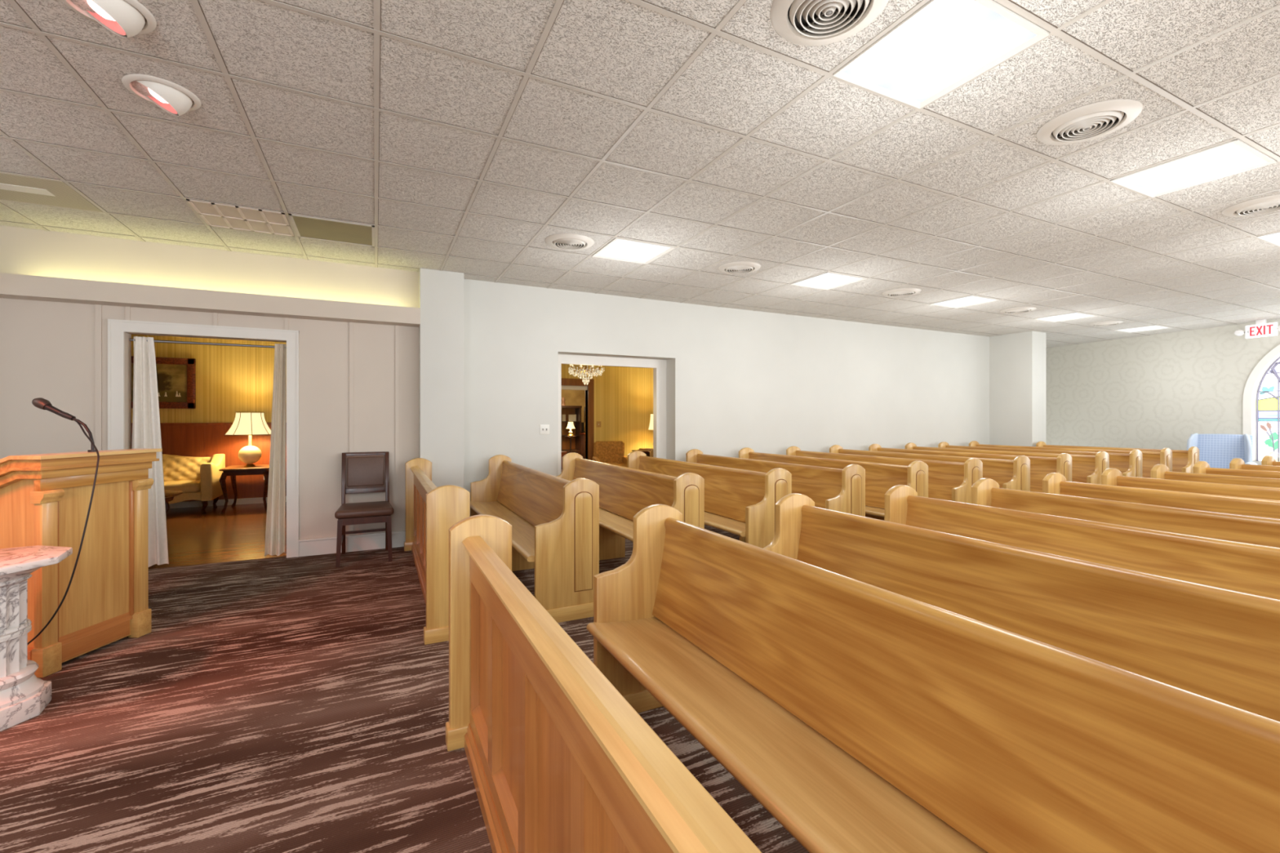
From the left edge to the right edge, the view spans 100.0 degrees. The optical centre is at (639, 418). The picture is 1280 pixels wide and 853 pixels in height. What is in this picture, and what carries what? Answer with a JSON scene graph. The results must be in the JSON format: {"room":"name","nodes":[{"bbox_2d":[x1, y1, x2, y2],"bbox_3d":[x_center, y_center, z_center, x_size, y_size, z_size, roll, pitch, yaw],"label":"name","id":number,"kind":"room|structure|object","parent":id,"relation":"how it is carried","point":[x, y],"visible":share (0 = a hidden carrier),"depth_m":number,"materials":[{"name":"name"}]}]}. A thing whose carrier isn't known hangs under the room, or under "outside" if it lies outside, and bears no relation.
{"room":"house of worship","nodes":[
{"label":"house of worship","id":0,"kind":"room"},
{"bbox_2d":[0,225,418,539],"bbox_3d":[-3.830,-0.107,5.048,3.280,2.895,0.140,0,0,-26],"label":"wall","id":1,"kind":"structure","parent":0,"point":[47,348],"depth_m":4.95,"materials":[{"name":"paint"}]},
{"bbox_2d":[107,319,298,558],"bbox_3d":[-3.929,0.245,4.904,1.383,2.190,0.031,0,0,-26],"label":"trim","id":2,"kind":"structure","parent":1,"relation":"attached to","point":[117,328],"depth_m":4.91,"materials":[{"name":"paint"}]},
{"bbox_2d":[128,338,286,348],"bbox_3d":[-3.980,-0.695,5.008,1.183,0.022,0.022,0,0,-26],"label":"curtain rod","id":3,"kind":"object","parent":1,"relation":"attached to","point":[130,340],"visible":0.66,"depth_m":4.99,"materials":[{"name":"metal"}]},
{"bbox_2d":[131,336,168,567],"bbox_3d":[-4.358,0.295,4.762,0.280,2.040,0.123,0,0,-26],"label":"curtain","id":4,"kind":"object","parent":3,"relation":"hanging from","point":[146,428],"visible":0.69,"depth_m":4.78,"materials":[{"name":"fabric"}]},
{"bbox_2d":[264,343,285,556],"bbox_3d":[-3.514,0.297,5.181,0.165,2.045,0.109,0,0,-26],"label":"curtain","id":5,"kind":"object","parent":3,"relation":"hanging from","point":[275,531],"visible":1,"depth_m":5.20,"materials":[{"name":"fabric"}]},
{"bbox_2d":[0,272,420,327],"bbox_3d":[-3.467,-1.052,4.285,3.260,0.165,1.550,0,0,-26],"label":"trim","id":6,"kind":"structure","parent":1,"relation":"attached to","point":[20,286],"depth_m":4.72,"materials":[{"name":"paint"}]},
{"bbox_2d":[94,304,399,535],"bbox_3d":[-3.574,0.180,5.090,2.358,2.320,0.012,0,0,-26],"label":"trim","id":7,"kind":"structure","parent":1,"relation":"attached to","point":[98,308],"depth_m":5.40,"materials":[{"name":"paint"}]},
{"bbox_2d":[298,530,405,556],"bbox_3d":[-3.801,1.258,4.965,3.260,0.165,0.034,0,0,-26],"label":"baseboard","id":8,"kind":"structure","parent":1,"relation":"attached to","point":[323,545],"depth_m":5.41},
{"bbox_2d":[131,334,653,459],"bbox_3d":[-3.454,0.040,9.857,10.900,2.600,0.140,0,0,-26],"label":"wall","id":9,"kind":"structure","parent":0,"point":[230,380],"depth_m":8.51,"materials":[{"name":"paint"}]},
{"bbox_2d":[131,355,195,408],"bbox_3d":[-7.163,-0.527,7.927,0.960,0.760,0.048,0,0,-26],"label":"framed painting","id":10,"kind":"object","parent":9,"relation":"attached to","point":[175,376],"visible":0.58,"depth_m":8.03,"materials":[{"name":"wood"}]},
{"bbox_2d":[131,422,286,502],"bbox_3d":[-5.994,0.657,8.508,5.150,1.185,0.040,0,0,-26],"label":"wainscoting","id":11,"kind":"structure","parent":9,"relation":"attached to","point":[182,439],"depth_m":8.27,"materials":[{"name":"wood"}]},
{"bbox_2d":[168,496,286,508],"bbox_3d":[-3.460,1.295,9.757,10.800,0.090,0.035,0,0,-26],"label":"baseboard","id":12,"kind":"structure","parent":9,"relation":"attached to","point":[246,500],"depth_m":8.26,"materials":[{"name":"wood"}]},
{"bbox_2d":[561,385,587,390],"bbox_3d":[-1.489,-0.620,10.824,0.880,0.080,0.100,0,0,-26],"label":"trim","id":13,"kind":"structure","parent":9,"relation":"attached to","point":[563,387],"depth_m":10.85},
{"bbox_2d":[561,377,594,460],"bbox_3d":[-1.486,0.270,10.818,1.120,2.140,0.192,0,0,-26],"label":"trim","id":14,"kind":"structure","parent":9,"relation":"attached to","point":[572,382],"depth_m":10.94,"materials":[{"name":"wood"}]},
{"bbox_2d":[596,421,600,426],"bbox_3d":[-0.848,0.120,11.053,0.100,0.120,0.014,0,0,-26],"label":"switch plate","id":15,"kind":"object","parent":9,"relation":"attached to","point":[598,423],"visible":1,"depth_m":11.05,"materials":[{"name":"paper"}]},
{"bbox_2d":[418,267,463,488],"bbox_3d":[-2.162,-0.107,5.818,0.435,2.895,0.390,0,0,-26],"label":"wall pier","id":16,"kind":"object","parent":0,"point":[441,293],"visible":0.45,"depth_m":5.65,"materials":[{"name":"white paint"}]},
{"bbox_2d":[0,502,884,852],"bbox_3d":[1.924,1.390,6.852,17.700,0.100,17.800,0,0,-26],"label":"floor","id":17,"kind":"structure","parent":0,"point":[278,704],"depth_m":2.33,"materials":[{"name":"carpet"}]},
{"bbox_2d":[0,545,72,731],"bbox_3d":[-2.911,0.983,2.385,0.510,0.715,0.510,0,0,-34],"label":"marble pedestal","id":18,"kind":"object","parent":17,"relation":"on","point":[24,695],"visible":1,"depth_m":2.40,"materials":[{"name":"stone"}]},
{"bbox_2d":[0,448,162,677],"bbox_3d":[-3.343,0.765,3.080,0.610,1.150,0.670,0,0,2],"label":"podium","id":19,"kind":"object","parent":17,"relation":"on","point":[45,499],"visible":0.98,"depth_m":2.99,"materials":[{"name":"brown wood"}]},
{"bbox_2d":[31,397,96,452],"bbox_3d":[-3.261,0.036,3.050,0.349,0.308,0.058,0,0,0],"label":"microphone","id":20,"kind":"object","parent":19,"relation":"on","point":[40,402],"visible":0.94,"depth_m":3.04,"materials":[{"name":"metal"}]},
{"bbox_2d":[27,420,99,644],"bbox_3d":[-3.102,0.627,2.872,0.380,1.260,0.260,0,0,26],"label":"microphone cable","id":21,"kind":"object","parent":20,"relation":"hanging from","point":[79,424],"visible":0.91,"depth_m":2.83,"materials":[{"name":"black rubber"}]},
{"bbox_2d":[164,489,182,528],"bbox_3d":[-5.880,1.117,6.247,0.860,0.465,0.860,0,0,-26],"label":"coffee table","id":22,"kind":"object","parent":17,"relation":"on","point":[170,495],"visible":0.18,"depth_m":6.42,"materials":[{"name":"brown wood"}]},
{"bbox_2d":[162,453,225,513],"bbox_3d":[-6.964,0.935,7.545,1.700,0.839,0.788,0,0,-26],"label":"sofa","id":23,"kind":"object","parent":17,"relation":"on","point":[197,477],"visible":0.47,"depth_m":7.79,"materials":[{"name":"beige fabric"}]},
{"bbox_2d":[164,480,200,493],"bbox_3d":[-6.940,0.975,7.497,1.360,0.130,0.540,0,0,-26],"label":"seat cushion","id":24,"kind":"object","parent":23,"relation":"on","point":[184,486],"depth_m":7.52,"materials":[{"name":"beige fabric"}]},
{"bbox_2d":[162,455,211,481],"bbox_3d":[-7.083,0.735,7.786,1.440,0.410,0.251,0,0,-26],"label":"cushion","id":25,"kind":"object","parent":23,"relation":"on","point":[175,468],"depth_m":7.89,"materials":[{"name":"beige fabric"}]},
{"bbox_2d":[218,464,269,512],"bbox_3d":[-5.836,1.036,8.039,0.614,0.632,0.712,0,0,-26],"label":"side table","id":26,"kind":"object","parent":17,"relation":"on","point":[233,471],"visible":0.65,"depth_m":7.81,"materials":[{"name":"brown wood"}]},
{"bbox_2d":[224,412,271,466],"bbox_3d":[-5.841,0.312,8.049,0.608,0.815,0.608,0,0,-26],"label":"table lamp","id":27,"kind":"object","parent":26,"relation":"on","point":[249,424],"visible":0.96,"depth_m":7.92,"materials":[{"name":"beige fabric"}]},
{"bbox_2d":[334,451,394,567],"bbox_3d":[-2.652,0.840,5.190,0.486,1.000,0.575,0,0,-26],"label":"chair","id":28,"kind":"object","parent":17,"relation":"on","point":[361,472],"visible":1,"depth_m":5.32,"materials":[{"name":"brown wood"}]},
{"bbox_2d":[334,501,394,519],"bbox_3d":[-2.636,0.872,5.156,0.486,0.075,0.500,0,0,-26],"label":"seat cushion","id":29,"kind":"object","parent":28,"relation":"on","point":[378,509],"depth_m":4.99,"materials":[{"name":"leather"}]},
{"bbox_2d":[404,457,470,644],"bbox_3d":[-1.718,0.873,4.390,0.274,0.935,2.575,0,0,-26],"label":"partition","id":30,"kind":"object","parent":17,"relation":"on","point":[431,510],"visible":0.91,"depth_m":3.24,"materials":[{"name":"brown wood"}]},
{"bbox_2d":[470,454,599,622],"bbox_3d":[-1.081,0.872,4.751,0.497,0.937,2.696,0,0,-26],"label":"pew","id":31,"kind":"object","parent":17,"relation":"on","point":[554,521],"visible":0.77,"depth_m":3.62,"materials":[{"name":"brown wood"}]},
{"bbox_2d":[561,451,566,470],"bbox_3d":[-1.392,0.970,9.467,0.580,0.740,0.600,0,0,44],"label":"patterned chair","id":32,"kind":"object","parent":17,"relation":"on","point":[563,453],"visible":0.02,"depth_m":9.71,"materials":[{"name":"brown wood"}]},
{"bbox_2d":[564,435,576,453],"bbox_3d":[-1.650,0.875,12.784,0.280,0.930,0.280,0,0,-26],"label":"lamp stand","id":33,"kind":"object","parent":17,"relation":"on","point":[570,437],"visible":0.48,"depth_m":12.77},
{"bbox_2d":[566,422,574,435],"bbox_3d":[-1.650,0.245,12.784,0.220,0.330,0.220,0,0,-26],"label":"table lamp","id":34,"kind":"object","parent":33,"relation":"on","point":[570,425],"visible":1,"depth_m":12.73,"materials":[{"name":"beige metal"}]},
{"bbox_2d":[561,405,582,454],"bbox_3d":[-1.791,0.510,13.494,0.560,1.660,0.400,0,0,-26],"label":"curio cabinet","id":35,"kind":"object","parent":17,"relation":"on","point":[569,413],"visible":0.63,"depth_m":13.59,"materials":[{"name":"brown wood"}]},
{"bbox_2d":[561,397,565,405],"bbox_3d":[-1.917,-0.430,13.432,0.120,0.220,0.117,0,0,-26],"label":"figurine","id":36,"kind":"object","parent":35,"relation":"on","point":[563,400],"visible":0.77,"depth_m":13.40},
{"bbox_2d":[568,414,572,421],"bbox_3d":[-1.749,-0.015,13.521,0.100,0.170,0.010,0,0,-26],"label":"picture","id":37,"kind":"object","parent":35,"relation":"on","point":[570,416],"depth_m":13.51,"materials":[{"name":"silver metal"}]},
{"bbox_2d":[572,414,576,421],"bbox_3d":[-1.659,-0.015,13.565,0.100,0.170,0.010,0,0,-26],"label":"picture","id":38,"kind":"object","parent":35,"relation":"on","point":[574,416],"depth_m":13.56,"materials":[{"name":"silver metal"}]},
{"bbox_2d":[579,432,585,458],"bbox_3d":[-1.138,0.835,13.203,0.560,0.950,0.480,0,0,-26],"label":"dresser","id":39,"kind":"object","parent":17,"relation":"on","point":[582,434],"visible":0.05,"depth_m":13.11,"materials":[{"name":"brown wood"}]},
{"bbox_2d":[445,514,761,852],"bbox_3d":[0.213,0.873,0.462,0.274,0.935,4.060,0,0,-26],"label":"partition","id":40,"kind":"object","parent":17,"relation":"on","point":[559,761],"visible":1,"depth_m":1.31,"materials":[{"name":"brown wood"}]},
{"bbox_2d":[592,440,627,467],"bbox_3d":[-0.567,0.900,10.608,0.690,0.880,0.680,0,0,-12],"label":"armchair","id":41,"kind":"object","parent":17,"relation":"on","point":[611,452],"visible":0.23,"depth_m":10.79,"materials":[{"name":"brown fabric"}]},
{"bbox_2d":[555,452,704,559],"bbox_3d":[-0.321,0.872,5.124,0.497,0.937,2.696,0,0,-26],"label":"pew","id":42,"kind":"object","parent":17,"relation":"on","point":[624,491],"visible":0.56,"depth_m":4.87,"materials":[{"name":"brown wood"}]},
{"bbox_2d":[631,449,649,456],"bbox_3d":[0.402,0.995,11.074,1.000,0.690,0.580,0,0,-26],"label":"writing desk","id":43,"kind":"object","parent":17,"relation":"on","point":[647,453],"visible":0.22,"depth_m":10.66,"materials":[{"name":"brown wood"}]},
{"bbox_2d":[637,448,653,451],"bbox_3d":[0.120,0.624,10.757,0.280,0.052,0.200,0,0,-26],"label":"book stack","id":44,"kind":"object","parent":43,"relation":"on","point":[640,449],"visible":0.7,"depth_m":10.68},
{"bbox_2d":[637,449,651,451],"bbox_3d":[0.120,0.636,10.757,0.280,0.028,0.200,0,0,-26],"label":"book","id":45,"kind":"object","parent":44,"relation":"on","point":[637,450],"depth_m":10.65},
{"bbox_2d":[639,448,653,449],"bbox_3d":[0.122,0.610,10.764,0.230,0.024,0.170,0,0,-26],"label":"book","id":46,"kind":"object","parent":44,"relation":"on","point":[639,448],"depth_m":10.70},
{"bbox_2d":[648,413,653,430],"bbox_3d":[0.356,0.280,11.040,0.370,0.740,0.370,0,0,-26],"label":"table lamp","id":47,"kind":"object","parent":43,"relation":"on","point":[651,426],"visible":0.12,"depth_m":10.95,"materials":[{"name":"beige fabric"}]},
{"bbox_2d":[649,448,653,457],"bbox_3d":[0.278,0.945,9.898,0.420,0.790,0.420,0,0,-26],"label":"desk chair","id":48,"kind":"object","parent":17,"relation":"on","point":[651,451],"visible":0.08,"depth_m":9.64,"materials":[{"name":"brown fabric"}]},
{"bbox_2d":[627,450,791,548],"bbox_3d":[0.440,0.872,5.498,0.497,0.937,2.696,0,0,-26],"label":"pew","id":49,"kind":"object","parent":17,"relation":"on","point":[739,502],"visible":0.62,"depth_m":4.79,"materials":[{"name":"brown wood"}]},
{"bbox_2d":[685,448,865,542],"bbox_3d":[1.200,0.872,5.872,0.497,0.937,2.696,0,0,-26],"label":"pew","id":50,"kind":"object","parent":17,"relation":"on","point":[839,490],"visible":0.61,"depth_m":5.12,"materials":[{"name":"brown wood"}]},
{"bbox_2d":[738,447,928,519],"bbox_3d":[1.960,0.872,6.246,0.497,0.937,2.696,0,0,-26],"label":"pew","id":51,"kind":"object","parent":17,"relation":"on","point":[879,477],"visible":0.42,"depth_m":5.52,"materials":[{"name":"brown wood"}]},
{"bbox_2d":[786,445,982,518],"bbox_3d":[2.720,0.872,6.619,0.497,0.937,2.696,0,0,-26],"label":"pew","id":52,"kind":"object","parent":17,"relation":"on","point":[947,481],"visible":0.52,"depth_m":5.79,"materials":[{"name":"brown wood"}]},
{"bbox_2d":[829,444,1030,491],"bbox_3d":[3.480,0.872,6.993,0.497,0.937,2.696,0,0,-26],"label":"pew","id":53,"kind":"object","parent":17,"relation":"on","point":[1015,474],"visible":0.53,"depth_m":6.12,"materials":[{"name":"brown wood"}]},
{"bbox_2d":[586,503,1279,852],"bbox_3d":[0.841,0.872,0.717,0.497,0.937,3.961,0,0,-26],"label":"pew","id":54,"kind":"object","parent":17,"relation":"on","point":[863,717],"visible":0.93,"depth_m":1.27,"materials":[{"name":"brown wood"}]},
{"bbox_2d":[868,444,1071,493],"bbox_3d":[4.240,0.872,7.367,0.497,0.937,2.696,0,0,-26],"label":"pew","id":55,"kind":"object","parent":17,"relation":"on","point":[1040,467],"visible":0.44,"depth_m":6.52,"materials":[{"name":"brown wood"}]},
{"bbox_2d":[904,442,1109,484],"bbox_3d":[5.000,0.872,7.741,0.497,0.937,2.696,0,0,-26],"label":"pew","id":56,"kind":"object","parent":17,"relation":"on","point":[1085,468],"visible":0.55,"depth_m":6.84,"materials":[{"name":"brown wood"}]},
{"bbox_2d":[763,493,1279,721],"bbox_3d":[1.590,0.872,1.085,0.497,0.937,3.961,0,0,-26],"label":"pew","id":57,"kind":"object","parent":17,"relation":"on","point":[1218,644],"visible":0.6,"depth_m":1.75,"materials":[{"name":"brown wood"}]},
{"bbox_2d":[937,441,1142,477],"bbox_3d":[5.760,0.872,8.114,0.497,0.937,2.696,0,0,-26],"label":"pew","id":58,"kind":"object","parent":17,"relation":"on","point":[1130,464],"visible":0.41,"depth_m":7.20,"materials":[{"name":"brown wood"}]},
{"bbox_2d":[968,440,1172,478],"bbox_3d":[6.520,0.872,8.488,0.497,0.937,2.696,0,0,-26],"label":"pew","id":59,"kind":"object","parent":17,"relation":"on","point":[1149,459],"visible":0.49,"depth_m":7.57,"materials":[{"name":"brown wood"}]},
{"bbox_2d":[884,484,1279,599],"bbox_3d":[2.338,0.872,1.453,0.497,0.937,3.961,0,0,-26],"label":"pew","id":60,"kind":"object","parent":17,"relation":"on","point":[1238,566],"visible":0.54,"depth_m":2.36,"materials":[{"name":"brown wood"}]},
{"bbox_2d":[1035,441,1199,472],"bbox_3d":[7.426,0.872,8.566,0.497,0.937,2.036,0,0,-26],"label":"pew","id":61,"kind":"object","parent":17,"relation":"on","point":[1183,461],"visible":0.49,"depth_m":7.89,"materials":[{"name":"brown wood"}]},
{"bbox_2d":[971,478,1279,547],"bbox_3d":[3.087,0.872,1.821,0.497,0.937,3.961,0,0,-26],"label":"pew","id":62,"kind":"object","parent":17,"relation":"on","point":[1260,531],"visible":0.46,"depth_m":2.92,"materials":[{"name":"brown wood"}]},
{"bbox_2d":[1042,472,1279,519],"bbox_3d":[3.835,0.872,2.189,0.497,0.937,3.961,0,0,-26],"label":"pew","id":63,"kind":"object","parent":17,"relation":"on","point":[1056,483],"visible":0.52,"depth_m":3.45,"materials":[{"name":"brown wood"}]},
{"bbox_2d":[1101,467,1279,500],"bbox_3d":[4.583,0.872,2.557,0.497,0.937,3.961,0,0,-26],"label":"pew","id":64,"kind":"object","parent":17,"relation":"on","point":[1111,477],"visible":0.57,"depth_m":3.96,"materials":[{"name":"brown wood"}]},
{"bbox_2d":[1151,464,1279,488],"bbox_3d":[5.332,0.872,2.925,0.497,0.937,3.961,0,0,-26],"label":"pew","id":65,"kind":"object","parent":17,"relation":"on","point":[1157,471],"visible":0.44,"depth_m":4.45,"materials":[{"name":"brown wood"}]},
{"bbox_2d":[1186,433,1257,468],"bbox_3d":[9.011,0.790,8.380,0.783,1.100,0.819,0,0,-37],"label":"wingback chair","id":66,"kind":"object","parent":17,"relation":"on","point":[1218,451],"visible":0.44,"depth_m":8.50,"materials":[{"name":"blue fabric"}]},
{"bbox_2d":[1192,461,1279,479],"bbox_3d":[6.080,0.872,3.293,0.497,0.937,3.961,0,0,-26],"label":"pew","id":67,"kind":"object","parent":17,"relation":"on","point":[1199,467],"visible":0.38,"depth_m":4.94,"materials":[{"name":"brown wood"}]},
{"bbox_2d":[1229,457,1279,471],"bbox_3d":[6.829,0.872,3.661,0.497,0.937,3.961,0,0,-26],"label":"pew","id":68,"kind":"object","parent":17,"relation":"on","point":[1236,463],"visible":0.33,"depth_m":5.40,"materials":[{"name":"brown wood"}]},
{"bbox_2d":[1261,455,1279,466],"bbox_3d":[7.577,0.872,4.029,0.497,0.937,3.961,0,0,-26],"label":"pew","id":69,"kind":"object","parent":17,"relation":"on","point":[1267,460],"visible":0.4,"depth_m":5.79,"materials":[{"name":"brown wood"}]},
{"bbox_2d":[561,389,585,431],"bbox_3d":[-2.755,0.040,14.385,5.450,2.600,0.150,0,0,-26],"label":"wall","id":70,"kind":"structure","parent":0,"point":[572,397],"depth_m":14.79,"materials":[{"name":"paint"}]},
{"bbox_2d":[0,0,1279,347],"bbox_3d":[3.512,-1.615,3.622,17.700,0.120,10.600,0,0,-26],"label":"ceiling","id":71,"kind":"structure","parent":0,"point":[624,50],"depth_m":3.04,"materials":[{"name":"tile"}]},
{"bbox_2d":[0,172,102,212],"bbox_3d":[-4.168,-1.550,3.646,0.584,0.008,0.576,0,0,-26],"label":"ceiling panel","id":72,"kind":"object","parent":71,"relation":"attached to","point":[17,188],"visible":1,"depth_m":3.69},
{"bbox_2d":[60,0,156,38],"bbox_3d":[-2.010,-1.574,2.024,0.284,0.205,0.284,0,0,-26],"label":"spotlight","id":73,"kind":"object","parent":71,"relation":"attached to","point":[126,19],"visible":0.94,"depth_m":2.03,"materials":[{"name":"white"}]},
{"bbox_2d":[121,73,201,115],"bbox_3d":[-2.276,-1.574,2.564,0.284,0.205,0.284,0,0,-26],"label":"spotlight","id":74,"kind":"object","parent":71,"relation":"attached to","point":[171,97],"visible":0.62,"depth_m":2.53,"materials":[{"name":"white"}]},
{"bbox_2d":[186,199,294,236],"bbox_3d":[-3.073,-1.550,4.184,0.584,0.008,0.576,0,0,-26],"label":"ceiling vent","id":75,"kind":"object","parent":71,"relation":"in","point":[215,215],"visible":1,"depth_m":4.16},
{"bbox_2d":[288,213,374,247],"bbox_3d":[-2.525,-1.550,4.454,0.584,0.009,0.576,0,0,-26],"label":"ceiling panel","id":76,"kind":"object","parent":71,"relation":"attached to","point":[305,227],"visible":1,"depth_m":4.43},
{"bbox_2d":[545,233,594,249],"bbox_3d":[-0.618,-1.537,4.721,0.430,0.036,0.430,0,0,-26],"label":"ceiling vent","id":77,"kind":"object","parent":71,"relation":"in","point":[559,241],"visible":1,"depth_m":4.65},
{"bbox_2d":[591,237,675,264],"bbox_3d":[-0.070,-1.548,4.990,0.584,0.011,0.576,0,0,-26],"label":"recessed light","id":78,"kind":"object","parent":71,"relation":"in","point":[618,249],"visible":1,"depth_m":4.97,"materials":[{"name":"white"}]},
{"bbox_2d":[0,0,1279,345],"bbox_3d":[3.628,-1.554,3.159,17.100,0.006,10.932,0,0,-26],"label":"ceiling grid","id":79,"kind":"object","parent":71,"relation":"attached to","point":[1008,4],"depth_m":3.15,"materials":[{"name":"metal"}]},
{"bbox_2d":[718,261,760,274],"bbox_3d":[1.025,-1.537,5.529,0.430,0.036,0.430,0,0,-26],"label":"ceiling vent","id":80,"kind":"object","parent":71,"relation":"in","point":[740,267],"visible":1,"depth_m":5.45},
{"bbox_2d":[790,271,866,289],"bbox_3d":[2.119,-1.548,6.067,0.584,0.011,0.576,0,0,-26],"label":"recessed light","id":81,"kind":"object","parent":71,"relation":"in","point":[828,280],"visible":1,"depth_m":6.07,"materials":[{"name":"white"}]},
{"bbox_2d":[770,0,888,45],"bbox_3d":[0.711,-1.537,2.020,0.430,0.036,0.430,0,0,-26],"label":"ceiling vent","id":82,"kind":"object","parent":71,"relation":"in","point":[800,22],"visible":1,"depth_m":2.06,"materials":[{"name":"metal"}]},
{"bbox_2d":[882,288,920,297],"bbox_3d":[3.214,-1.537,6.605,0.430,0.036,0.430,0,0,-26],"label":"ceiling vent","id":83,"kind":"object","parent":71,"relation":"in","point":[900,292],"visible":1,"depth_m":6.53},
{"bbox_2d":[832,0,1049,108],"bbox_3d":[1.258,-1.548,2.289,0.584,0.011,0.576,0,0,-26],"label":"recessed light","id":84,"kind":"object","parent":71,"relation":"in","point":[944,45],"visible":1,"depth_m":2.26,"materials":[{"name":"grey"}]},
{"bbox_2d":[929,295,999,308],"bbox_3d":[4.309,-1.548,7.144,0.584,0.011,0.576,0,0,-26],"label":"recessed light","id":85,"kind":"object","parent":71,"relation":"in","point":[969,300],"visible":1,"depth_m":7.13,"materials":[{"name":"grey"}]},
{"bbox_2d":[935,296,995,306],"bbox_3d":[4.309,-1.552,7.144,0.528,0.003,0.520,0,0,-26],"label":"diffuser","id":86,"kind":"object","parent":85,"relation":"attached to","point":[965,301],"depth_m":7.13,"materials":[{"name":"white"}]},
{"bbox_2d":[1000,306,1036,313],"bbox_3d":[5.404,-1.537,7.682,0.430,0.036,0.430,0,0,-26],"label":"ceiling vent","id":87,"kind":"object","parent":71,"relation":"in","point":[1019,309],"visible":1,"depth_m":7.60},
{"bbox_2d":[1033,311,1097,322],"bbox_3d":[6.499,-1.548,8.220,0.584,0.011,0.576,0,0,-26],"label":"recessed light","id":88,"kind":"object","parent":71,"relation":"in","point":[1076,315],"visible":1,"depth_m":8.22,"materials":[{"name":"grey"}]},
{"bbox_2d":[1036,98,1142,145],"bbox_3d":[2.353,-1.537,2.827,0.430,0.036,0.430,0,0,-26],"label":"ceiling vent","id":89,"kind":"object","parent":71,"relation":"in","point":[1098,119],"visible":1,"depth_m":2.78,"materials":[{"name":"metal"}]},
{"bbox_2d":[1088,320,1123,326],"bbox_3d":[7.593,-1.537,8.758,0.430,0.036,0.430,0,0,-26],"label":"ceiling vent","id":90,"kind":"object","parent":71,"relation":"in","point":[1108,322],"visible":1,"depth_m":8.69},
{"bbox_2d":[1113,324,1172,333],"bbox_3d":[8.688,-1.548,9.297,0.584,0.011,0.576,0,0,-26],"label":"recessed light","id":91,"kind":"object","parent":71,"relation":"in","point":[1153,327],"visible":1,"depth_m":9.28,"materials":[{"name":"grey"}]},
{"bbox_2d":[1110,138,1276,197],"bbox_3d":[3.448,-1.548,3.366,0.584,0.011,0.576,0,0,-26],"label":"recessed light","id":92,"kind":"object","parent":71,"relation":"in","point":[1233,157],"visible":1,"depth_m":3.33,"materials":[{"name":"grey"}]},
{"bbox_2d":[1222,194,1279,216],"bbox_3d":[4.543,-1.537,3.904,0.430,0.036,0.430,0,0,-26],"label":"ceiling vent","id":93,"kind":"object","parent":71,"relation":"in","point":[1271,203],"visible":1,"depth_m":3.90,"materials":[{"name":"metal"}]},
{"bbox_2d":[1234,319,1279,338],"bbox_3d":[9.754,-1.417,8.449,0.110,0.274,0.600,0,0,-18],"label":"exit sign","id":94,"kind":"object","parent":71,"relation":"attached to","point":[1261,328],"visible":1,"depth_m":8.45,"materials":[{"name":"white"}]},
{"bbox_2d":[1257,231,1279,245],"bbox_3d":[5.637,-1.548,4.442,0.584,0.011,0.576,0,0,-26],"label":"recessed light","id":95,"kind":"object","parent":71,"relation":"in","point":[1273,237],"visible":1,"depth_m":4.60,"materials":[{"name":"grey"}]},
{"bbox_2d":[1265,232,1279,241],"bbox_3d":[5.637,-1.552,4.442,0.528,0.003,0.520,0,0,-26],"label":"diffuser","id":96,"kind":"object","parent":95,"relation":"attached to","point":[1274,237],"depth_m":4.61,"materials":[{"name":"white"}]},
{"bbox_2d":[463,279,989,492],"bbox_3d":[2.268,-0.107,8.197,9.615,2.895,0.250,0,0,-26],"label":"wall","id":97,"kind":"structure","parent":0,"point":[762,382],"depth_m":7.53,"materials":[{"name":"white paint"}]},
{"bbox_2d":[539,424,549,434],"bbox_3d":[-1.130,0.130,6.378,0.116,0.116,0.016,0,0,-26],"label":"switch plate","id":98,"kind":"object","parent":97,"relation":"attached to","point":[544,428],"visible":1,"depth_m":6.38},
{"bbox_2d":[558,354,666,475],"bbox_3d":[-0.381,0.190,7.070,1.824,2.300,0.095,0,0,-26],"label":"trim","id":99,"kind":"structure","parent":97,"relation":"attached to","point":[659,366],"depth_m":7.32,"materials":[{"name":"paint"}]},
{"bbox_2d":[989,330,1046,446],"bbox_3d":[6.943,-0.107,10.084,0.440,2.895,0.990,0,0,-26],"label":"wall","id":100,"kind":"structure","parent":0,"point":[1017,361],"depth_m":9.76,"materials":[{"name":"white paint"}]},
{"bbox_2d":[1046,319,1279,465],"bbox_3d":[10.671,-0.107,6.692,0.200,2.895,11.000,0,0,-18],"label":"wall","id":101,"kind":"structure","parent":0,"point":[1157,391],"depth_m":9.99,"materials":[{"name":"paint"}]},
{"bbox_2d":[1243,344,1279,465],"bbox_3d":[10.264,-0.332,7.745,0.220,2.145,2.280,0,0,-18],"label":"window","id":102,"kind":"structure","parent":101,"relation":"in","point":[1261,394],"depth_m":8.64,"materials":[{"name":"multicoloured glass"}]},
{"bbox_3d":[-3.442,-1.310,9.719,11.080,0.100,7.920,0,0,-26],"label":"ceiling","id":103,"kind":"structure","parent":0,"visible":0},
{"bbox_2d":[568,364,604,385],"bbox_3d":[-0.858,-0.892,8.609,0.588,0.735,0.592,0,0,-26],"label":"chandelier","id":104,"kind":"object","parent":103,"relation":"hanging from","point":[572,370],"visible":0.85,"depth_m":8.55,"materials":[{"name":"clear glass"}]},
{"bbox_3d":[-3.444,0.040,9.723,11.080,2.600,7.910,0,0,-26],"label":"wall partition","id":105,"kind":"structure","parent":0,"visible":0},
{"bbox_2d":[581,406,585,432],"bbox_3d":[-1.486,0.190,14.109,0.180,0.980,0.600,0,0,-6],"label":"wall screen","id":106,"kind":"object","parent":105,"relation":"attached to","point":[582,423],"visible":0.41,"depth_m":14.09,"materials":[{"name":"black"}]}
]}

